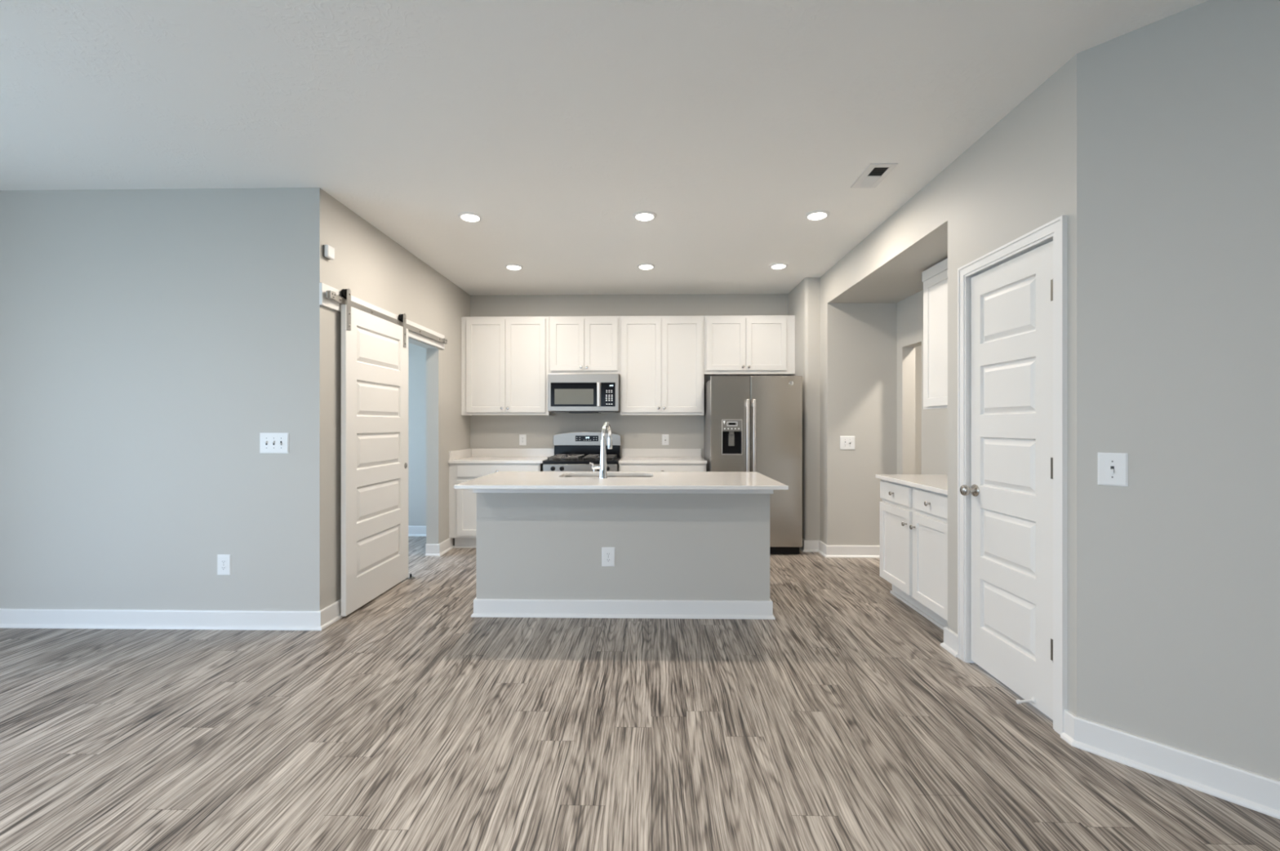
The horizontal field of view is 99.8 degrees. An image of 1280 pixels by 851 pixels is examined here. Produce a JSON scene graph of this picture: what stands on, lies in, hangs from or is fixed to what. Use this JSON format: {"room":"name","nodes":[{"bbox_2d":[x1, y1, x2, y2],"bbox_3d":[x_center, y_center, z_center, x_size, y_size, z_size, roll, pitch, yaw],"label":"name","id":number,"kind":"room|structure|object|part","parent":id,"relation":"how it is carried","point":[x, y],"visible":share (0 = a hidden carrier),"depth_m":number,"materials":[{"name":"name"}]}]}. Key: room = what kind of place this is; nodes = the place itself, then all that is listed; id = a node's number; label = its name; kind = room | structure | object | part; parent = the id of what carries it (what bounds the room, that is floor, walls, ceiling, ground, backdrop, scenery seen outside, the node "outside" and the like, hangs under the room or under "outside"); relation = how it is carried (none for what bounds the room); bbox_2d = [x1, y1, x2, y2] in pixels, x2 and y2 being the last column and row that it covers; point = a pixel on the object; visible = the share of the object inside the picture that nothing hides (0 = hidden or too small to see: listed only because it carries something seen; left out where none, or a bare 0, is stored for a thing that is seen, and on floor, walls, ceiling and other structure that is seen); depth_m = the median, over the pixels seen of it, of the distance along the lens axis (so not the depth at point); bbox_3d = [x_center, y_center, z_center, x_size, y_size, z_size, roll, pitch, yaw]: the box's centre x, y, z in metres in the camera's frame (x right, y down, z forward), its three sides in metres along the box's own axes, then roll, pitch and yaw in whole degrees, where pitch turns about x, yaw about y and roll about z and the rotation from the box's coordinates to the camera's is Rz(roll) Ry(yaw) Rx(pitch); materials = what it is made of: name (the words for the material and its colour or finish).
{"room":"open-plan kitchen","nodes":[
{"label":"open-plan kitchen","id":0,"kind":"room"},
{"bbox_2d":[0,187,331,610],"bbox_3d":[-3.259,-0.102,3.437,2.540,2.743,0.120,0,0,1],"label":"wall","id":1,"kind":"structure","parent":0,"point":[149,339],"depth_m":3.37,"materials":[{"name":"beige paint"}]},
{"bbox_2d":[0,599,344,631],"bbox_3d":[-3.236,1.214,3.872,2.568,0.113,1.048,0,0,1],"label":"baseboard","id":2,"kind":"structure","parent":1,"relation":"attached to","point":[80,619],"depth_m":3.35,"materials":[{"name":"white paint"}]},
{"bbox_2d":[217,555,231,575],"bbox_3d":[-2.593,0.874,3.359,0.086,0.128,0.007,0,0,1],"label":"wall outlet","id":3,"kind":"object","parent":1,"relation":"attached to","point":[224,562],"visible":1,"depth_m":3.36,"materials":[{"name":"white plastic"}]},
{"bbox_2d":[221,560,226,564],"bbox_3d":[-2.593,0.855,3.357,0.034,0.027,0.002,0,0,1],"label":"receptacle","id":4,"kind":"object","parent":3,"relation":"attached to","point":[223,562],"depth_m":3.36,"materials":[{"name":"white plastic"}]},
{"bbox_2d":[221,565,226,570],"bbox_3d":[-2.593,0.893,3.357,0.034,0.027,0.002,0,0,1],"label":"receptacle","id":5,"kind":"object","parent":3,"relation":"attached to","point":[223,567],"depth_m":3.36,"materials":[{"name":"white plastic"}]},
{"bbox_2d":[259,432,288,453],"bbox_3d":[-2.276,0.115,3.348,0.182,0.128,0.017,0,0,1],"label":"light switch","id":6,"kind":"object","parent":1,"relation":"attached to","point":[269,442],"visible":1,"depth_m":3.35,"materials":[{"name":"white plastic"}]},
{"bbox_2d":[331,196,470,604],"bbox_3d":[-2.021,-0.102,4.807,0.120,2.743,2.672,0,0,1],"label":"wall","id":7,"kind":"structure","parent":0,"point":[378,271],"depth_m":4.66,"materials":[{"name":"beige paint"}]},
{"bbox_2d":[322,244,334,260],"bbox_3d":[-1.971,-1.091,3.415,0.036,0.079,0.076,0,0,1],"label":"sensor","id":8,"kind":"object","parent":7,"relation":"attached to","point":[328,252],"visible":1,"depth_m":3.39,"materials":[{"name":"grey plastic"}]},
{"bbox_3d":[-1.984,-1.091,3.415,0.010,0.073,0.070,0,0,1],"label":"plate","id":9,"kind":"part","parent":8,"relation":"part of","materials":[{"name":"grey plastic"}]},
{"bbox_2d":[319,282,444,349],"bbox_3d":[-1.960,-0.812,4.335,0.018,0.137,1.983,0,0,1],"label":"header board","id":10,"kind":"object","parent":7,"relation":"attached to","point":[324,301],"visible":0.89,"depth_m":4.01,"materials":[{"name":"white paint"}]},
{"bbox_2d":[326,288,447,616],"bbox_3d":[-1.925,0.178,4.327,0.053,2.158,1.943,0,0,1],"label":"sliding barn door","id":11,"kind":"structure","parent":10,"relation":"attached to","point":[375,349],"depth_m":3.87,"materials":[{"name":"white paint"}]},
{"bbox_3d":[-1.931,-0.816,4.328,0.041,0.048,1.943,0,0,1],"label":"door rail","id":12,"kind":"part","parent":11,"relation":"part of","materials":[{"name":"silver metal"}]},
{"bbox_2d":[425,537,453,556],"bbox_3d":[-1.994,1.214,5.382,0.148,0.113,0.371,0,0,1],"label":"baseboard","id":13,"kind":"object","parent":7,"relation":"attached to","point":[431,550],"visible":0.93,"depth_m":5.21,"materials":[{"name":"white paint"}]},
{"bbox_2d":[448,448,471,460],"bbox_3d":[-1.928,0.317,5.816,0.019,0.093,0.649,0,0,1],"label":"backsplash","id":14,"kind":"structure","parent":7,"relation":"attached to","point":[460,454],"depth_m":5.75,"materials":[{"name":"white stone"}]},
{"bbox_2d":[408,293,787,526],"bbox_3d":[-0.902,-0.102,6.180,5.140,2.743,0.120,0,0,1],"label":"wall","id":15,"kind":"structure","parent":0,"point":[637,432],"depth_m":6.12,"materials":[{"name":"beige paint"}]},
{"bbox_2d":[408,526,426,536],"bbox_3d":[-2.703,1.214,6.144,1.299,0.113,0.028,0,0,1],"label":"baseboard","id":16,"kind":"structure","parent":15,"relation":"attached to","point":[412,531],"depth_m":6.14,"materials":[{"name":"white paint"}]},
{"bbox_2d":[461,316,554,415],"bbox_3d":[-1.457,-0.635,5.956,0.954,1.067,0.351,0,0,1],"label":"upper cabinet","id":17,"kind":"object","parent":15,"relation":"attached to","point":[505,360],"visible":1,"depth_m":5.82,"materials":[{"name":"white paint"}]},
{"bbox_3d":[-1.666,-0.635,5.826,0.423,1.007,0.020,0,0,1],"label":"door","id":18,"kind":"part","parent":17,"relation":"part of","materials":[{"name":"white paint"}]},
{"bbox_3d":[-1.235,-0.635,5.817,0.431,1.007,0.020,0,0,1],"label":"door","id":19,"kind":"part","parent":17,"relation":"part of","materials":[{"name":"white paint"}]},
{"bbox_2d":[471,448,554,457],"bbox_3d":[-1.441,0.317,6.120,0.940,0.093,0.020,0,0,1],"label":"backsplash","id":20,"kind":"structure","parent":15,"relation":"attached to","point":[476,452],"depth_m":6.11,"materials":[{"name":"white stone"}]},
{"bbox_2d":[519,435,526,445],"bbox_3d":[-1.333,0.174,6.125,0.078,0.122,0.007,0,0,1],"label":"wall outlet","id":21,"kind":"object","parent":15,"relation":"attached to","point":[522,438],"visible":1,"depth_m":6.12,"materials":[{"name":"white plastic"}]},
{"bbox_2d":[549,315,620,375],"bbox_3d":[-0.596,-0.856,5.938,0.766,0.627,0.351,0,0,1],"label":"upper cabinet","id":22,"kind":"object","parent":15,"relation":"attached to","point":[577,344],"visible":0.87,"depth_m":5.80,"materials":[{"name":"white paint"}]},
{"bbox_3d":[-0.780,-0.860,5.807,0.358,0.559,0.020,0,0,1],"label":"door","id":23,"kind":"part","parent":22,"relation":"part of","materials":[{"name":"white paint"}]},
{"bbox_2d":[547,373,620,413],"bbox_3d":[-0.598,-0.332,5.888,0.756,0.416,0.441,0,0,1],"label":"microwave","id":24,"kind":"object","parent":22,"relation":"attached to","point":[572,393],"visible":0.97,"depth_m":5.70,"materials":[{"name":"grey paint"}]},
{"bbox_3d":[-0.702,-0.319,5.703,0.488,0.253,0.006,0,0,1],"label":"door","id":25,"kind":"part","parent":24,"relation":"part of","materials":[{"name":"black glass"}]},
{"bbox_3d":[-0.437,-0.318,5.682,0.031,0.251,0.036,0,0,1],"label":"handle","id":26,"kind":"part","parent":24,"relation":"part of","materials":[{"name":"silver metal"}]},
{"bbox_3d":[-0.338,-0.319,5.696,0.152,0.253,0.005,0,0,1],"label":"control panel","id":27,"kind":"part","parent":24,"relation":"part of","materials":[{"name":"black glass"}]},
{"bbox_3d":[-0.419,-0.860,5.800,0.356,0.559,0.020,0,0,1],"label":"door","id":28,"kind":"part","parent":22,"relation":"part of","materials":[{"name":"white paint"}]},
{"bbox_2d":[622,448,701,457],"bbox_3d":[0.243,0.317,6.085,0.892,0.093,0.020,0,0,1],"label":"backsplash","id":29,"kind":"structure","parent":15,"relation":"attached to","point":[625,452],"depth_m":6.07,"materials":[{"name":"white stone"}]},
{"bbox_2d":[620,315,703,415],"bbox_3d":[0.240,-0.635,5.921,0.901,1.067,0.351,0,0,1],"label":"upper cabinet","id":30,"kind":"object","parent":15,"relation":"attached to","point":[662,357],"visible":1,"depth_m":5.78,"materials":[{"name":"white paint"}]},
{"bbox_3d":[0.015,-0.635,5.791,0.426,1.007,0.020,0,0,1],"label":"door","id":31,"kind":"part","parent":30,"relation":"part of","materials":[{"name":"white paint"}]},
{"bbox_3d":[0.449,-0.635,5.782,0.433,1.007,0.020,0,0,1],"label":"door","id":32,"kind":"part","parent":30,"relation":"part of","materials":[{"name":"white paint"}]},
{"bbox_2d":[662,435,668,445],"bbox_3d":[0.287,0.172,6.087,0.076,0.120,0.017,0,0,1],"label":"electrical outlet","id":33,"kind":"object","parent":15,"relation":"attached to","point":[664,437],"visible":1,"depth_m":6.09,"materials":[{"name":"white plastic"}]},
{"bbox_2d":[703,315,795,376],"bbox_3d":[1.177,-0.856,5.901,0.968,0.627,0.351,0,0,1],"label":"upper cabinet","id":34,"kind":"object","parent":15,"relation":"attached to","point":[734,345],"visible":0.97,"depth_m":5.77,"materials":[{"name":"white paint"}]},
{"bbox_3d":[0.920,-0.860,5.772,0.416,0.559,0.020,0,0,1],"label":"door","id":35,"kind":"part","parent":34,"relation":"part of","materials":[{"name":"white paint"}]},
{"bbox_3d":[1.349,-0.860,5.763,0.433,0.559,0.020,0,0,1],"label":"door","id":36,"kind":"part","parent":34,"relation":"part of","materials":[{"name":"white paint"}]},
{"bbox_2d":[0,0,1208,295],"bbox_3d":[-0.212,-1.533,2.295,8.920,0.120,11.820,0,0,1],"label":"ceiling","id":37,"kind":"structure","parent":0,"point":[555,123],"depth_m":2.50,"materials":[{"name":"white paint"}]},
{"bbox_2d":[457,212,482,222],"bbox_3d":[-1.201,-1.462,3.816,0.168,0.021,0.168,0,0,1],"label":"recessed light","id":38,"kind":"object","parent":37,"relation":"in","point":[468,216],"visible":1,"depth_m":3.79,"materials":[{"name":"white plastic"}]},
{"bbox_2d":[504,264,523,270],"bbox_3d":[-1.176,-1.462,5.026,0.168,0.021,0.168,0,0,1],"label":"recessed light","id":39,"kind":"object","parent":37,"relation":"in","point":[513,267],"visible":1,"depth_m":4.99,"materials":[{"name":"white plastic"}]},
{"bbox_2d":[632,211,656,221],"bbox_3d":[0.033,-1.462,3.800,0.168,0.021,0.168,0,0,1],"label":"recessed light","id":40,"kind":"object","parent":37,"relation":"in","point":[640,215],"visible":1,"depth_m":3.77,"materials":[{"name":"white plastic"}]},
{"bbox_2d":[636,263,654,269],"bbox_3d":[0.056,-1.462,5.010,0.168,0.021,0.168,0,0,1],"label":"recessed light","id":41,"kind":"object","parent":37,"relation":"in","point":[643,266],"visible":1,"depth_m":4.97,"materials":[{"name":"white plastic"}]},
{"bbox_2d":[768,262,787,269],"bbox_3d":[1.284,-1.462,4.994,0.168,0.021,0.168,0,0,1],"label":"recessed light","id":42,"kind":"object","parent":37,"relation":"in","point":[780,265],"visible":1,"depth_m":4.96,"materials":[{"name":"white plastic"}]},
{"bbox_2d":[804,210,830,220],"bbox_3d":[1.244,-1.462,3.785,0.168,0.021,0.168,0,0,1],"label":"recessed light","id":43,"kind":"object","parent":37,"relation":"in","point":[815,215],"visible":1,"depth_m":3.75,"materials":[{"name":"white plastic"}]},
{"bbox_2d":[850,163,897,188],"bbox_3d":[1.380,-1.470,3.191,0.154,0.007,0.306,0,0,1],"label":"ceiling vent","id":44,"kind":"object","parent":37,"relation":"in","point":[874,174],"visible":1,"depth_m":3.18,"materials":[{"name":"white metal"}]},
{"bbox_2d":[0,536,1279,850],"bbox_3d":[-0.212,1.330,2.295,8.920,0.120,11.820,0,0,1],"label":"floor","id":45,"kind":"structure","parent":0,"point":[841,721],"depth_m":2.17,"materials":[{"name":"grey wood"}]},
{"bbox_2d":[405,573,414,579],"bbox_3d":[-1.908,1.251,4.446,0.090,0.038,0.040,0,0,1],"label":"floor guide","id":46,"kind":"object","parent":45,"relation":"on","point":[410,577],"visible":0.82,"depth_m":4.44,"materials":[{"name":"grey plastic"}]},
{"bbox_2d":[448,463,542,548],"bbox_3d":[-1.472,0.832,5.770,0.934,0.876,0.679,0,0,1],"label":"base cabinet","id":47,"kind":"object","parent":45,"relation":"on","point":[462,502],"visible":0.3,"depth_m":5.48,"materials":[{"name":"white paint"}]},
{"bbox_3d":[-1.651,0.848,5.475,0.416,0.561,0.020,0,0,1],"label":"door","id":48,"kind":"part","parent":47,"relation":"part of","materials":[{"name":"white paint"}]},
{"bbox_3d":[-1.442,0.474,5.471,0.836,0.125,0.020,0,0,1],"label":"drawer","id":49,"kind":"part","parent":47,"relation":"part of","materials":[{"name":"white paint"}]},
{"bbox_2d":[448,448,554,463],"bbox_3d":[-1.458,0.332,5.794,0.960,0.123,0.674,0,0,1],"label":"countertop","id":50,"kind":"structure","parent":47,"relation":"on","point":[472,455],"depth_m":5.98,"materials":[{"name":"white stone"}]},
{"bbox_2d":[542,431,621,471],"bbox_3d":[-0.595,0.674,5.716,0.756,1.192,0.716,0,0,1],"label":"gas range","id":51,"kind":"object","parent":45,"relation":"on","point":[574,451],"visible":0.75,"depth_m":5.98,"materials":[{"name":"silver metal"}]},
{"bbox_3d":[-0.601,0.439,5.426,0.748,0.082,0.036,0,0,1],"label":"control panel","id":52,"kind":"part","parent":51,"relation":"part of","materials":[{"name":"silver metal"}]},
{"bbox_2d":[542,457,620,463],"bbox_3d":[-0.595,0.373,5.708,0.748,0.024,0.612,0,0,1],"label":"cooktop","id":53,"kind":"object","parent":51,"relation":"in","point":[580,460],"depth_m":5.44,"materials":[{"name":"black metal"}]},
{"bbox_2d":[471,475,775,619],"bbox_3d":[-0.111,0.828,3.857,1.998,0.884,0.645,0,0,1],"label":"kitchen island","id":54,"kind":"object","parent":45,"relation":"on","point":[679,553],"visible":0.78,"depth_m":3.56,"materials":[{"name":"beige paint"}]},
{"bbox_2d":[601,547,614,566],"bbox_3d":[-0.209,0.875,3.561,0.088,0.128,0.007,0,0,1],"label":"wall outlet","id":55,"kind":"object","parent":54,"relation":"attached to","point":[607,553],"visible":1,"depth_m":3.56,"materials":[{"name":"white plastic"}]},
{"bbox_2d":[453,471,788,489],"bbox_3d":[-0.108,0.373,3.680,1.987,0.022,0.959,0,0,1],"label":"island countertop","id":56,"kind":"structure","parent":54,"relation":"on","point":[499,480],"depth_m":3.41,"materials":[{"name":"white stone"}]},
{"bbox_2d":[589,422,612,479],"bbox_3d":[-0.235,0.171,3.721,0.103,0.381,0.271,0,0,26],"label":"kitchen faucet","id":57,"kind":"object","parent":56,"relation":"on","point":[602,467],"visible":1,"depth_m":3.63,"materials":[{"name":"silver metal"}]},
{"bbox_3d":[-0.294,0.284,3.638,0.091,0.061,0.038,0,0,1],"label":"handle","id":58,"kind":"part","parent":57,"relation":"part of","materials":[{"name":"silver metal"}]},
{"bbox_3d":[-0.231,0.055,3.741,0.027,0.149,0.229,0,0,10],"label":"spout","id":59,"kind":"part","parent":57,"relation":"part of","materials":[{"name":"silver metal"}]},
{"bbox_2d":[562,475,651,477],"bbox_3d":[-0.237,0.478,3.873,0.684,0.183,0.349,0,0,1],"label":"sink","id":60,"kind":"object","parent":56,"relation":"in","point":[570,476],"visible":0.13,"depth_m":4.03,"materials":[{"name":"silver metal"}]},
{"bbox_3d":[-0.112,0.419,3.811,1.978,0.066,0.534,0,0,1],"label":"trim","id":61,"kind":"part","parent":54,"relation":"part of","materials":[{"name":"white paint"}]},
{"bbox_3d":[-0.112,1.214,3.806,1.998,0.113,0.544,0,0,1],"label":"baseboard","id":62,"kind":"part","parent":54,"relation":"part of","materials":[{"name":"white paint"}]},
{"bbox_2d":[618,463,706,471],"bbox_3d":[0.234,0.832,5.735,0.885,0.876,0.679,0,0,1],"label":"base cabinet","id":63,"kind":"object","parent":45,"relation":"on","point":[622,467],"visible":0.12,"depth_m":5.43,"materials":[{"name":"white paint"}]},
{"bbox_2d":[618,448,706,463],"bbox_3d":[0.236,0.332,5.758,0.892,0.123,0.674,0,0,1],"label":"countertop","id":64,"kind":"structure","parent":63,"relation":"on","point":[628,455],"depth_m":6.07,"materials":[{"name":"white stone"}]},
{"bbox_2d":[703,376,802,554],"bbox_3d":[1.140,0.394,5.596,0.880,1.736,0.862,0,0,1],"label":"refrigerator","id":65,"kind":"object","parent":45,"relation":"on","point":[752,424],"visible":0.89,"depth_m":5.22,"materials":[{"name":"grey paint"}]},
{"bbox_3d":[0.881,0.358,5.273,0.376,1.660,0.080,0,0,1],"label":"door","id":66,"kind":"part","parent":65,"relation":"part of","materials":[{"name":"silver metal"}]},
{"bbox_3d":[0.894,0.011,5.261,0.186,0.109,0.063,0,0,1],"label":"control panel","id":67,"kind":"part","parent":65,"relation":"part of","materials":[{"name":"grey plastic"}]},
{"bbox_3d":[1.038,0.302,5.199,0.030,1.095,0.062,0,0,1],"label":"handle","id":68,"kind":"part","parent":65,"relation":"part of","materials":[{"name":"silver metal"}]},
{"bbox_3d":[1.100,0.302,5.197,0.030,1.095,0.062,0,0,1],"label":"handle","id":69,"kind":"part","parent":65,"relation":"part of","materials":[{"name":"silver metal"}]},
{"bbox_3d":[1.324,0.358,5.264,0.498,1.660,0.080,0,0,1],"label":"door","id":70,"kind":"part","parent":65,"relation":"part of","materials":[{"name":"silver metal"}]},
{"bbox_2d":[880,480,947,630],"bbox_3d":[2.093,0.838,3.566,0.654,0.865,0.998,0,0,1],"label":"base cabinet","id":71,"kind":"object","parent":45,"relation":"on","point":[913,521],"visible":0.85,"depth_m":3.52,"materials":[{"name":"white paint"}]},
{"bbox_3d":[1.812,0.488,3.832,0.020,0.133,0.467,0,0,1],"label":"drawer","id":72,"kind":"part","parent":71,"relation":"part of","materials":[{"name":"white paint"}]},
{"bbox_3d":[1.812,0.861,3.832,0.020,0.562,0.467,0,0,1],"label":"door","id":73,"kind":"part","parent":71,"relation":"part of","materials":[{"name":"white paint"}]},
{"bbox_2d":[875,474,947,495],"bbox_3d":[2.096,0.391,3.571,0.648,0.028,1.008,0,0,1],"label":"countertop","id":74,"kind":"structure","parent":71,"relation":"on","point":[935,483],"depth_m":3.66,"materials":[{"name":"white stone"}]},
{"bbox_3d":[1.801,0.861,3.332,0.020,0.562,0.438,0,0,1],"label":"door","id":75,"kind":"part","parent":71,"relation":"part of","materials":[{"name":"white paint"}]},
{"bbox_3d":[1.801,0.488,3.332,0.020,0.133,0.438,0,0,1],"label":"drawer","id":76,"kind":"part","parent":71,"relation":"part of","materials":[{"name":"white paint"}]},
{"bbox_2d":[787,271,897,546],"bbox_3d":[2.122,-0.102,5.669,0.927,2.743,1.016,0,0,1],"label":"wall","id":77,"kind":"structure","parent":0,"point":[846,354],"depth_m":5.16,"materials":[{"name":"beige paint"}]},
{"bbox_2d":[799,538,879,558],"bbox_3d":[2.058,1.214,5.171,1.071,0.113,0.296,0,0,24],"label":"baseboard","id":78,"kind":"structure","parent":77,"relation":"attached to","point":[826,551],"depth_m":5.15,"materials":[{"name":"white paint"}]},
{"bbox_2d":[840,435,854,449],"bbox_3d":[1.987,0.175,5.155,0.140,0.130,0.017,0,0,1],"label":"light switch","id":79,"kind":"object","parent":77,"relation":"attached to","point":[846,442],"visible":1,"depth_m":5.16,"materials":[{"name":"white plastic"}]},
{"bbox_2d":[827,166,947,303],"bbox_3d":[2.104,-1.319,4.113,0.658,0.309,2.096,0,0,1],"label":"wall","id":80,"kind":"structure","parent":0,"point":[888,265],"depth_m":3.92,"materials":[{"name":"beige paint"}]},
{"bbox_2d":[915,345,921,475],"bbox_3d":[3.371,-0.102,6.591,1.533,2.743,0.120,0,0,1],"label":"wall","id":81,"kind":"structure","parent":0,"point":[917,349],"depth_m":6.53,"materials":[{"name":"beige paint"}]},
{"bbox_2d":[897,289,947,475],"bbox_3d":[2.493,-0.102,4.105,0.120,2.743,2.096,0,0,1],"label":"wall","id":82,"kind":"structure","parent":0,"point":[910,309],"depth_m":4.97,"materials":[{"name":"beige paint"}]},
{"bbox_2d":[922,257,947,409],"bbox_3d":[2.247,-0.632,3.563,0.346,1.035,0.998,0,0,1],"label":"upper cabinet","id":83,"kind":"object","parent":82,"relation":"attached to","point":[935,279],"visible":0.18,"depth_m":3.86,"materials":[{"name":"white paint"}]},
{"bbox_3d":[2.121,-1.113,3.566,0.008,0.075,0.998,0,0,1],"label":"rail","id":84,"kind":"part","parent":83,"relation":"part of","materials":[{"name":"white paint"}]},
{"bbox_2d":[947,33,1126,732],"bbox_3d":[1.802,-0.102,2.551,0.120,2.743,1.041,0,0,1],"label":"wall","id":85,"kind":"structure","parent":0,"point":[1023,175],"depth_m":2.13,"materials":[{"name":"beige paint"}]},
{"bbox_2d":[940,626,957,657],"bbox_3d":[1.794,1.214,3.019,0.139,0.113,0.161,0,0,1],"label":"baseboard","id":86,"kind":"structure","parent":85,"relation":"attached to","point":[949,644],"depth_m":3.02,"materials":[{"name":"white paint"}]},
{"bbox_2d":[960,240,1053,719],"bbox_3d":[1.733,0.236,2.561,0.111,2.032,0.618,0,0,1],"label":"door","id":87,"kind":"structure","parent":85,"relation":"in","point":[1011,491],"depth_m":2.52,"materials":[{"name":"white paint"}]},
{"bbox_3d":[1.722,0.345,2.827,0.074,0.066,0.066,0,0,1],"label":"handle","id":88,"kind":"part","parent":87,"relation":"part of","materials":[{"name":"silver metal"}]},
{"bbox_2d":[957,215,1067,734],"bbox_3d":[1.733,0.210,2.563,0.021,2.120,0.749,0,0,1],"label":"trim","id":89,"kind":"structure","parent":85,"relation":"attached to","point":[1057,228],"depth_m":2.25,"materials":[{"name":"white paint"}]},
{"bbox_2d":[1076,0,1279,781],"bbox_3d":[2.517,-0.102,1.304,0.128,2.743,2.290,0,0,-43],"label":"wall","id":90,"kind":"structure","parent":0,"point":[1203,79],"depth_m":1.88,"materials":[{"name":"beige paint"}]},
{"bbox_2d":[1097,452,1128,486],"bbox_3d":[1.799,0.171,2.053,0.017,0.126,0.088,0,0,-42],"label":"light switch","id":91,"kind":"object","parent":90,"relation":"attached to","point":[1113,468],"visible":1,"depth_m":2.05,"materials":[{"name":"white plastic"}]},
{"bbox_2d":[1060,710,1279,819],"bbox_3d":[2.453,1.214,1.311,0.061,0.113,2.305,0,0,-41],"label":"baseboard","id":92,"kind":"structure","parent":90,"relation":"attached to","point":[1246,788],"depth_m":1.92,"materials":[{"name":"white paint"}]}
]}

